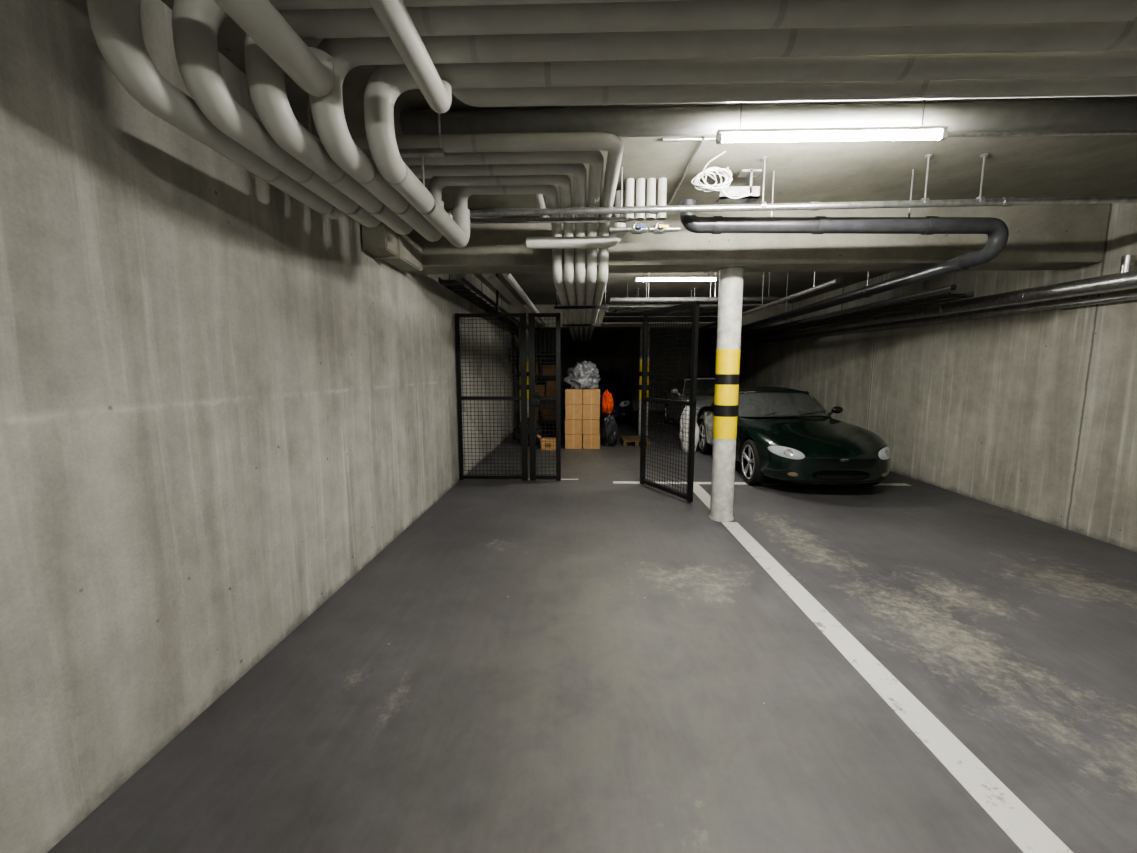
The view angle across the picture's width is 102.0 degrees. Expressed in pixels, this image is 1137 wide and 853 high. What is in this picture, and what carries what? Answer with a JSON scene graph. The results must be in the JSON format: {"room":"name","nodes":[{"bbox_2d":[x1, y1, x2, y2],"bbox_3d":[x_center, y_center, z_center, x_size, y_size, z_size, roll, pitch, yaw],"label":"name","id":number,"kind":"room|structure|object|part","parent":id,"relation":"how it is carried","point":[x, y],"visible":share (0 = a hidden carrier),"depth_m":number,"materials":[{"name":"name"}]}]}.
{"room":"underground parking garage","nodes":[
{"label":"underground parking garage","id":0,"kind":"room"},
{"bbox_2d":[0,0,536,852],"bbox_3d":[-1.576,-0.773,6.504,0.200,2.950,21.000,0,7,2],"label":"wall","id":1,"kind":"structure","parent":0,"point":[218,406],"depth_m":1.83,"materials":[{"name":"concrete"}]},
{"bbox_2d":[361,222,422,271],"bbox_3d":[-1.440,-1.489,3.837,0.215,0.260,0.790,0,7,2],"label":"ventilation duct","id":2,"kind":"object","parent":1,"relation":"attached to","point":[391,247],"visible":0.78,"depth_m":3.64,"materials":[{"name":"metal"}]},
{"bbox_2d":[47,411,1136,852],"bbox_3d":[1.657,0.777,6.598,6.670,0.150,21.400,0,7,2],"label":"floor","id":3,"kind":"structure","parent":0,"point":[590,663],"depth_m":2.17,"materials":[{"name":"grey concrete"}]},
{"bbox_2d":[455,313,527,480],"bbox_3d":[-1.012,-0.371,6.103,0.925,2.210,0.050,0,7,2],"label":"wire mesh fence","id":4,"kind":"object","parent":3,"relation":"on","point":[523,441],"visible":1,"depth_m":6.08,"materials":[{"name":"black metal"}]},
{"bbox_2d":[519,328,528,420],"bbox_3d":[-1.033,-1.033,10.669,0.236,2.450,0.236,0,7,2],"label":"concrete column","id":5,"kind":"structure","parent":3,"relation":"on","point":[519,328],"depth_m":10.61,"materials":[{"name":"paint"}]},
{"bbox_2d":[512,418,542,445],"bbox_3d":[-0.815,0.083,9.312,0.544,0.565,0.560,6,9,40],"label":"sack","id":6,"kind":"object","parent":3,"relation":"on","point":[538,427],"visible":0.32,"depth_m":9.19,"materials":[{"name":"black plastic"}]},
{"bbox_2d":[518,354,562,429],"bbox_3d":[-0.705,-0.892,11.775,1.090,1.900,0.540,0,7,2],"label":"storage shelf","id":7,"kind":"object","parent":3,"relation":"on","point":[548,389],"visible":0.48,"depth_m":11.55,"materials":[{"name":"black metal"}]},
{"bbox_2d":[528,313,560,480],"bbox_3d":[-0.312,-0.369,6.082,0.415,2.210,0.050,0,7,2],"label":"gate","id":8,"kind":"object","parent":3,"relation":"on","point":[531,316],"visible":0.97,"depth_m":6.06,"materials":[{"name":"black metal"}]},
{"bbox_2d":[530,392,541,404],"bbox_3d":[-0.422,-0.364,6.001,0.160,0.160,0.109,0,7,2],"label":"door lock","id":9,"kind":"object","parent":8,"relation":"attached to","point":[534,396],"visible":1,"depth_m":6.00,"materials":[{"name":"black metal"}]},
{"bbox_2d":[538,434,555,449],"bbox_3d":[-0.382,0.293,8.815,0.440,0.270,0.303,0,7,2],"label":"open cardboard box","id":10,"kind":"object","parent":3,"relation":"on","point":[539,436],"visible":0.69,"depth_m":8.68,"materials":[{"name":"brown cardboard"}]},
{"bbox_2d":[528,478,577,479],"bbox_3d":[-0.340,0.728,6.369,0.950,0.003,0.040,0,7,2],"label":"floor marking","id":11,"kind":"object","parent":3,"relation":"on","point":[528,478],"visible":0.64,"depth_m":6.34,"materials":[{"name":"white paint"}]},
{"bbox_2d":[565,389,599,448],"bbox_3d":[0.274,-0.162,8.967,0.672,1.135,0.452,0,7,2],"label":"cardboard boxes","id":12,"kind":"object","parent":3,"relation":"on","point":[576,425],"visible":0.99,"depth_m":8.75},
{"bbox_2d":[564,361,600,388],"bbox_3d":[0.264,-0.996,8.866,0.720,0.544,0.435,0,7,2],"label":"bag","id":13,"kind":"object","parent":12,"relation":"on","point":[584,375],"visible":0.97,"depth_m":8.73,"materials":[{"name":"silver plastic"}]},
{"bbox_2d":[582,373,632,422],"bbox_3d":[0.984,-0.939,14.154,1.884,1.414,3.955,0,7,-3],"label":"car","id":14,"kind":"object","parent":3,"relation":"on","point":[622,400],"visible":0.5,"depth_m":12.77,"materials":[{"name":"blue paint"}]},
{"bbox_2d":[601,413,617,445],"bbox_3d":[0.819,0.044,9.146,0.332,0.684,0.350,5,9,36],"label":"sack","id":15,"kind":"object","parent":3,"relation":"on","point":[609,435],"visible":1,"depth_m":9.05,"materials":[{"name":"grey plastic"}]},
{"bbox_2d":[602,389,613,413],"bbox_3d":[0.773,-0.504,9.098,0.239,0.482,0.286,0,7,2],"label":"bag","id":16,"kind":"object","parent":15,"relation":"on","point":[607,399],"visible":1,"depth_m":9.02,"materials":[{"name":"plastic"}]},
{"bbox_2d":[620,436,649,446],"bbox_3d":[1.363,0.297,9.440,0.530,0.110,0.740,0,7,2],"label":"wooden pallet","id":17,"kind":"object","parent":3,"relation":"on","point":[635,440],"visible":0.83,"depth_m":9.24,"materials":[{"name":"brown wood"}]},
{"bbox_2d":[638,327,649,434],"bbox_3d":[1.736,-1.023,10.587,0.236,2.450,0.236,0,7,2],"label":"concrete column","id":18,"kind":"structure","parent":3,"relation":"on","point":[641,329],"depth_m":10.53,"materials":[{"name":"paint"}]},
{"bbox_2d":[640,301,699,502],"bbox_3d":[1.169,-0.296,5.485,0.050,2.210,0.985,-3,8,-25],"label":"gate","id":19,"kind":"object","parent":3,"relation":"on","point":[691,403],"visible":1,"depth_m":5.38,"materials":[{"name":"black metal"}]},
{"bbox_2d":[679,400,698,451],"bbox_3d":[2.228,-0.021,8.561,0.326,0.956,0.562,-1,7,-7],"label":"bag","id":20,"kind":"object","parent":3,"relation":"on","point":[682,421],"visible":0.52,"depth_m":8.41,"materials":[{"name":"plastic"}]},
{"bbox_2d":[665,376,714,424],"bbox_3d":[3.512,-0.595,11.601,1.884,1.353,3.955,1,7,6],"label":"car","id":21,"kind":"object","parent":3,"relation":"on","point":[705,384],"visible":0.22,"depth_m":11.34,"materials":[{"name":"white paint"}]},
{"bbox_2d":[709,267,743,521],"bbox_3d":[1.555,-0.280,4.536,0.236,2.450,0.236,0,7,2],"label":"concrete column","id":22,"kind":"structure","parent":3,"relation":"on","point":[730,298],"depth_m":4.45,"materials":[{"name":"paint"}]},
{"bbox_2d":[613,481,910,485],"bbox_3d":[2.539,0.758,6.120,3.880,0.003,0.110,0,7,2],"label":"parking line","id":23,"kind":"object","parent":3,"relation":"on","point":[614,482],"visible":0.71,"depth_m":6.11,"materials":[{"name":"white paint"}]},
{"bbox_2d":[697,386,890,484],"bbox_3d":[3.213,0.005,7.188,1.884,1.230,3.955,1,7,6],"label":"car","id":24,"kind":"object","parent":3,"relation":"on","point":[784,434],"visible":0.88,"depth_m":5.78,"materials":[{"name":"green paint"}]},
{"bbox_3d":[2.587,0.310,5.408,0.116,0.084,0.057,6,9,42],"label":"headlight bulb","id":25,"kind":"part","parent":24,"relation":"part of","materials":[{"name":"silver metal"}]},
{"bbox_2d":[828,406,842,414],"bbox_3d":[4.017,-0.221,6.936,0.238,0.169,0.100,0,7,1],"label":"mirror","id":26,"kind":"object","parent":24,"relation":"attached to","point":[837,409],"depth_m":6.90,"materials":[{"name":"black paint"}]},
{"bbox_2d":[693,484,1072,852],"bbox_3d":[1.529,1.218,2.372,0.155,0.003,7.500,0,7,2],"label":"parking line","id":27,"kind":"object","parent":3,"relation":"on","point":[1019,823],"visible":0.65,"depth_m":1.96,"materials":[{"name":"white paint"}]},
{"bbox_2d":[537,329,709,410],"bbox_3d":[1.972,-2.053,16.925,6.270,2.950,0.200,0,7,2],"label":"wall","id":28,"kind":"structure","parent":0,"point":[617,352],"depth_m":16.77,"materials":[{"name":"concrete"}]},
{"bbox_2d":[161,0,1136,329],"bbox_3d":[1.657,-2.325,6.217,6.670,0.200,21.400,0,7,2],"label":"ceiling","id":29,"kind":"structure","parent":0,"point":[1073,165],"depth_m":3.33,"materials":[{"name":"concrete"}]},
{"bbox_2d":[214,0,334,96],"bbox_3d":[-0.891,-1.351,1.181,0.110,0.504,0.930,0,7,2],"label":"insulated pipe","id":30,"kind":"object","parent":29,"relation":"attached to","point":[311,69],"visible":1,"depth_m":1.38,"materials":[{"name":"white plastic"}]},
{"bbox_2d":[306,92,444,215],"bbox_3d":[-0.977,-1.414,2.325,0.700,0.657,0.040,0,7,2],"label":"support rail","id":31,"kind":"object","parent":29,"relation":"hanging from","point":[418,152],"visible":0.37,"depth_m":2.32,"materials":[{"name":"metal"}]},
{"bbox_2d":[368,0,451,113],"bbox_3d":[-0.504,-1.395,1.406,0.084,0.471,0.784,0,7,2],"label":"insulated pipe","id":32,"kind":"object","parent":29,"relation":"attached to","point":[393,15],"visible":1,"depth_m":1.44,"materials":[{"name":"white plastic"}]},
{"bbox_2d":[438,274,519,328],"bbox_3d":[-1.150,-2.096,7.437,0.252,0.549,5.400,0,7,2],"label":"cable tray","id":33,"kind":"object","parent":29,"relation":"attached to","point":[453,285],"visible":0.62,"depth_m":5.79,"materials":[{"name":"metal"}]},
{"bbox_2d":[417,176,547,217],"bbox_3d":[-0.669,-1.817,3.640,0.935,0.070,0.975,0,7,2],"label":"insulated pipe","id":34,"kind":"object","parent":29,"relation":"attached to","point":[539,200],"visible":0.09,"depth_m":3.63,"materials":[{"name":"white plastic"}]},
{"bbox_2d":[496,274,498,312],"bbox_3d":[-0.919,-1.825,5.922,0.028,0.719,0.030,0,7,2],"label":"rod","id":35,"kind":"object","parent":29,"relation":"hanging from","point":[497,299],"visible":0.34,"depth_m":5.94,"materials":[{"name":"black metal"}]},
{"bbox_2d":[482,274,538,325],"bbox_3d":[-0.774,-1.922,7.448,0.100,0.100,5.400,0,7,2],"label":"pipe","id":36,"kind":"object","parent":29,"relation":"hanging from","point":[492,279],"visible":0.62,"depth_m":5.77,"materials":[{"name":"metal"}]},
{"bbox_2d":[502,274,547,325],"bbox_3d":[-0.574,-1.921,7.442,0.080,0.080,5.400,0,7,2],"label":"pipe","id":37,"kind":"object","parent":29,"relation":"attached to","point":[508,277],"visible":0.68,"depth_m":5.83,"materials":[{"name":"metal"}]},
{"bbox_2d":[470,167,626,223],"bbox_3d":[-0.435,-1.683,3.354,1.720,0.374,0.040,0,7,2],"label":"pipe","id":38,"kind":"object","parent":29,"relation":"attached to","point":[564,219],"visible":0.53,"depth_m":3.35,"materials":[{"name":"metal"}]},
{"bbox_2d":[526,190,625,248],"bbox_3d":[0.062,-1.649,3.686,0.795,0.425,0.090,0,7,2],"label":"pipe","id":39,"kind":"object","parent":29,"relation":"attached to","point":[609,241],"visible":0.77,"depth_m":3.67,"materials":[{"name":"metal"}]},
{"bbox_2d":[554,287,607,308],"bbox_3d":[0.147,-1.764,5.444,0.640,0.724,0.040,0,7,2],"label":"support rail","id":40,"kind":"object","parent":29,"relation":"hanging from","point":[556,306],"visible":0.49,"depth_m":5.47,"materials":[{"name":"black metal"}]},
{"bbox_2d":[87,0,623,340],"bbox_3d":[1.801,-1.830,6.699,5.966,0.485,11.156,0,7,2],"label":"insulated pipe","id":41,"kind":"object","parent":40,"relation":"on","point":[116,28],"visible":0.75,"depth_m":1.75,"materials":[{"name":"white plastic"}]},
{"bbox_2d":[172,0,689,340],"bbox_3d":[1.868,-1.837,6.759,5.836,0.485,11.031,0,7,2],"label":"insulated pipe","id":42,"kind":"object","parent":40,"relation":"on","point":[196,24],"visible":0.77,"depth_m":1.51,"materials":[{"name":"white plastic"}]},
{"bbox_2d":[244,0,1136,340],"bbox_3d":[1.935,-1.845,6.819,5.706,0.485,10.906,0,7,2],"label":"insulated pipe","id":43,"kind":"object","parent":40,"relation":"on","point":[265,77],"visible":0.67,"depth_m":1.48,"materials":[{"name":"white plastic"}]},
{"bbox_2d":[309,21,1136,340],"bbox_3d":[2.002,-1.853,6.886,5.576,0.485,10.766,0,7,2],"label":"insulated pipe","id":44,"kind":"object","parent":40,"relation":"on","point":[327,111],"visible":0.8,"depth_m":1.61,"materials":[{"name":"white plastic"}]},
{"bbox_2d":[364,50,1136,340],"bbox_3d":[2.069,-1.862,6.959,5.446,0.485,10.616,0,7,2],"label":"insulated pipe","id":45,"kind":"object","parent":40,"relation":"on","point":[386,83],"visible":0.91,"depth_m":1.75,"materials":[{"name":"white plastic"}]},
{"bbox_2d":[562,281,599,325],"bbox_3d":[0.212,-2.032,7.626,0.640,0.724,0.040,0,7,2],"label":"support rail","id":46,"kind":"object","parent":29,"relation":"hanging from","point":[563,324],"visible":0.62,"depth_m":7.65,"materials":[{"name":"black metal"}]},
{"bbox_2d":[624,178,633,220],"bbox_3d":[0.471,-1.750,3.551,0.074,0.289,0.074,0,7,2],"label":"insulated pipe","id":47,"kind":"object","parent":29,"relation":"attached to","point":[629,183],"visible":0.85,"depth_m":3.52,"materials":[{"name":"white plastic"}]},
{"bbox_2d":[635,178,644,220],"bbox_3d":[0.554,-1.750,3.548,0.074,0.289,0.074,0,7,2],"label":"insulated pipe","id":48,"kind":"object","parent":29,"relation":"attached to","point":[640,182],"visible":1,"depth_m":3.52,"materials":[{"name":"white plastic"}]},
{"bbox_2d":[646,178,655,220],"bbox_3d":[0.637,-1.750,3.546,0.074,0.289,0.074,0,7,2],"label":"insulated pipe","id":49,"kind":"object","parent":29,"relation":"attached to","point":[651,182],"visible":0.96,"depth_m":3.52,"materials":[{"name":"white plastic"}]},
{"bbox_2d":[649,222,668,233],"bbox_3d":[0.665,-1.451,3.369,0.140,0.070,0.107,0,7,2],"label":"shutoff valve","id":50,"kind":"object","parent":29,"relation":"attached to","point":[658,228],"visible":1,"depth_m":3.37,"materials":[{"name":"metal"}]},
{"bbox_2d":[627,222,646,233],"bbox_3d":[0.505,-1.452,3.373,0.140,0.070,0.107,0,7,2],"label":"shutoff valve","id":51,"kind":"object","parent":50,"relation":"attached to","point":[634,229],"visible":1,"depth_m":3.37,"materials":[{"name":"metal"}]},
{"bbox_2d":[610,227,627,231],"bbox_3d":[0.370,-1.455,3.399,0.129,0.032,0.032,0,7,2],"label":"pipe","id":52,"kind":"object","parent":51,"relation":"attached to","point":[612,229],"visible":1,"depth_m":3.39,"materials":[{"name":"metal"}]},
{"bbox_2d":[669,227,679,230],"bbox_3d":[0.778,-1.454,3.387,0.084,0.032,0.032,0,7,2],"label":"pipe","id":53,"kind":"object","parent":50,"relation":"attached to","point":[670,228],"visible":0.84,"depth_m":3.37,"materials":[{"name":"metal"}]},
{"bbox_2d":[603,321,716,321],"bbox_3d":[1.974,-2.387,9.475,2.530,0.469,0.080,0,7,2],"label":"pipe","id":54,"kind":"object","parent":29,"relation":"attached to","point":[603,321],"visible":0.06,"depth_m":9.48,"materials":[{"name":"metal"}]},
{"bbox_2d":[603,304,717,320],"bbox_3d":[1.966,-2.357,9.227,2.530,0.469,0.080,0,7,2],"label":"pipe","id":55,"kind":"object","parent":29,"relation":"attached to","point":[604,318],"visible":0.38,"depth_m":9.23,"materials":[{"name":"metal"}]},
{"bbox_2d":[605,290,717,315],"bbox_3d":[1.944,-2.270,8.483,2.530,0.459,0.100,0,7,2],"label":"pipe","id":56,"kind":"object","parent":29,"relation":"attached to","point":[690,290],"visible":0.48,"depth_m":8.48,"materials":[{"name":"metal"}]},
{"bbox_2d":[657,178,666,220],"bbox_3d":[0.720,-1.749,3.543,0.074,0.289,0.074,0,7,2],"label":"insulated pipe","id":57,"kind":"object","parent":29,"relation":"attached to","point":[662,182],"visible":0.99,"depth_m":3.52,"materials":[{"name":"white plastic"}]},
{"bbox_2d":[606,288,744,314],"bbox_3d":[1.936,-2.240,8.235,2.530,0.459,0.100,0,7,2],"label":"pipe","id":58,"kind":"object","parent":29,"relation":"attached to","point":[607,310],"visible":0.42,"depth_m":8.23,"materials":[{"name":"metal"}]},
{"bbox_2d":[635,272,717,281],"bbox_3d":[1.439,-2.082,6.152,1.100,0.265,0.040,0,7,2],"label":"lamp","id":59,"kind":"object","parent":29,"relation":"hanging from","point":[708,276],"visible":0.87,"depth_m":6.15,"materials":[{"name":"white plastic"}]},
{"bbox_2d":[609,281,758,311],"bbox_3d":[1.952,-2.187,7.761,2.530,0.449,0.253,0,7,2],"label":"cable tray","id":60,"kind":"object","parent":29,"relation":"attached to","point":[627,308],"visible":0.55,"depth_m":7.68,"materials":[{"name":"metal"}]},
{"bbox_2d":[667,136,705,205],"bbox_3d":[0.856,-1.857,3.350,0.020,0.020,1.450,0,7,2],"label":"conduit","id":61,"kind":"object","parent":29,"relation":"attached to","point":[703,137],"visible":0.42,"depth_m":3.29,"materials":[{"name":"metal"}]},
{"bbox_2d":[609,276,769,304],"bbox_3d":[1.905,-2.129,7.191,2.530,0.424,0.070,0,7,2],"label":"pipe","id":62,"kind":"object","parent":29,"relation":"attached to","point":[610,303],"visible":0.44,"depth_m":7.20,"materials":[{"name":"metal"}]},
{"bbox_2d":[610,272,778,301],"bbox_3d":[1.898,-2.099,6.943,2.530,0.424,0.070,0,7,2],"label":"pipe","id":63,"kind":"object","parent":29,"relation":"attached to","point":[612,299],"visible":0.94,"depth_m":6.94,"materials":[{"name":"metal"}]},
{"bbox_2d":[691,151,751,198],"bbox_3d":[1.087,-1.731,3.182,0.430,0.249,0.207,0,7,2],"label":"cable coil","id":64,"kind":"object","parent":29,"relation":"hanging from","point":[707,188],"visible":1,"depth_m":3.23,"materials":[{"name":"white plastic"}]},
{"bbox_2d":[716,167,761,202],"bbox_3d":[1.230,-1.753,3.326,0.290,0.229,0.100,0,7,2],"label":"mounting bracket","id":65,"kind":"object","parent":29,"relation":"attached to","point":[733,191],"visible":0.9,"depth_m":3.29,"materials":[{"name":"metal"}]},
{"bbox_2d":[406,203,1109,273],"bbox_3d":[1.599,-1.738,4.305,6.270,0.500,0.360,0,7,2],"label":"ceiling beam","id":66,"kind":"structure","parent":29,"relation":"attached to","point":[1063,236],"depth_m":4.13,"materials":[{"name":"beige concrete"}]},
{"bbox_2d":[400,98,1136,136],"bbox_3d":[1.875,-1.677,2.500,5.590,0.143,0.143,0,7,2],"label":"ceiling beam","id":67,"kind":"structure","parent":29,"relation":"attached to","point":[1078,114],"depth_m":2.47,"materials":[{"name":"grey concrete"}]},
{"bbox_2d":[700,272,840,329],"bbox_3d":[2.824,-2.068,7.322,0.056,0.577,5.400,0,7,2],"label":"pipe","id":68,"kind":"object","parent":29,"relation":"attached to","point":[838,280],"visible":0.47,"depth_m":5.72,"materials":[{"name":"metal"}]},
{"bbox_2d":[448,153,1136,218],"bbox_3d":[1.905,-1.633,3.170,5.570,0.429,0.060,0,7,2],"label":"pipe","id":69,"kind":"object","parent":29,"relation":"attached to","point":[979,201],"visible":0.94,"depth_m":3.17,"materials":[{"name":"metal"}]},
{"bbox_2d":[451,76,1136,106],"bbox_3d":[2.048,-1.519,1.859,5.186,0.336,0.114,0,7,2],"label":"insulated pipe","id":70,"kind":"object","parent":29,"relation":"attached to","point":[1119,85],"visible":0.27,"depth_m":1.88,"materials":[{"name":"white plastic"}]},
{"bbox_2d":[716,100,947,143],"bbox_3d":[1.362,-1.619,2.381,1.170,0.265,0.040,0,7,2],"label":"lamp","id":71,"kind":"object","parent":29,"relation":"hanging from","point":[921,132],"visible":0.94,"depth_m":2.38,"materials":[{"name":"white plastic"}]},
{"bbox_2d":[680,169,1008,341],"bbox_3d":[2.155,-1.987,7.432,2.408,0.765,8.244,0,7,2],"label":"drain pipe","id":72,"kind":"object","parent":29,"relation":"attached to","point":[997,231],"visible":0.96,"depth_m":3.38,"materials":[{"name":"metal"}]},
{"bbox_2d":[741,284,956,335],"bbox_3d":[4.005,-1.864,8.370,0.060,0.060,7.500,0,7,2],"label":"pipe","id":73,"kind":"object","parent":29,"relation":"attached to","point":[949,287],"visible":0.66,"depth_m":5.98,"materials":[{"name":"metal"}]},
{"bbox_2d":[766,273,973,333],"bbox_3d":[4.301,-2.029,7.383,0.252,0.669,5.000,0,7,2],"label":"cable tray","id":74,"kind":"object","parent":29,"relation":"attached to","point":[947,296],"visible":0.92,"depth_m":6.21,"materials":[{"name":"metal"}]},
{"bbox_2d":[663,131,1136,140],"bbox_3d":[2.591,-1.793,2.827,4.000,0.020,0.020,0,7,2],"label":"conduit","id":75,"kind":"object","parent":29,"relation":"attached to","point":[1082,132],"visible":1,"depth_m":2.82,"materials":[{"name":"metal"}]},
{"bbox_2d":[508,304,791,328],"bbox_3d":[1.781,-2.487,10.406,6.270,0.500,0.360,0,7,2],"label":"ceiling beam","id":76,"kind":"structure","parent":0,"point":[777,309],"depth_m":10.25,"materials":[{"name":"grey concrete"}]},
{"bbox_2d":[709,194,1136,551],"bbox_3d":[4.891,-0.750,6.313,0.200,2.950,21.000,0,7,2],"label":"wall","id":77,"kind":"structure","parent":0,"point":[1030,414],"depth_m":5.01,"materials":[{"name":"concrete"}]},
{"bbox_2d":[747,255,1136,341],"bbox_3d":[4.624,-1.367,4.986,0.255,0.342,14.502,0,7,2],"label":"pipe","id":78,"kind":"object","parent":77,"relation":"attached to","point":[1126,279],"visible":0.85,"depth_m":4.75,"materials":[{"name":"metal"}]},
{"bbox_2d":[752,293,1136,343],"bbox_3d":[4.684,-1.234,5.000,0.056,0.226,14.501,0,7,2],"label":"pipe","id":79,"kind":"object","parent":77,"relation":"attached to","point":[1132,296],"visible":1,"depth_m":5.05,"materials":[{"name":"metal"}]}
]}

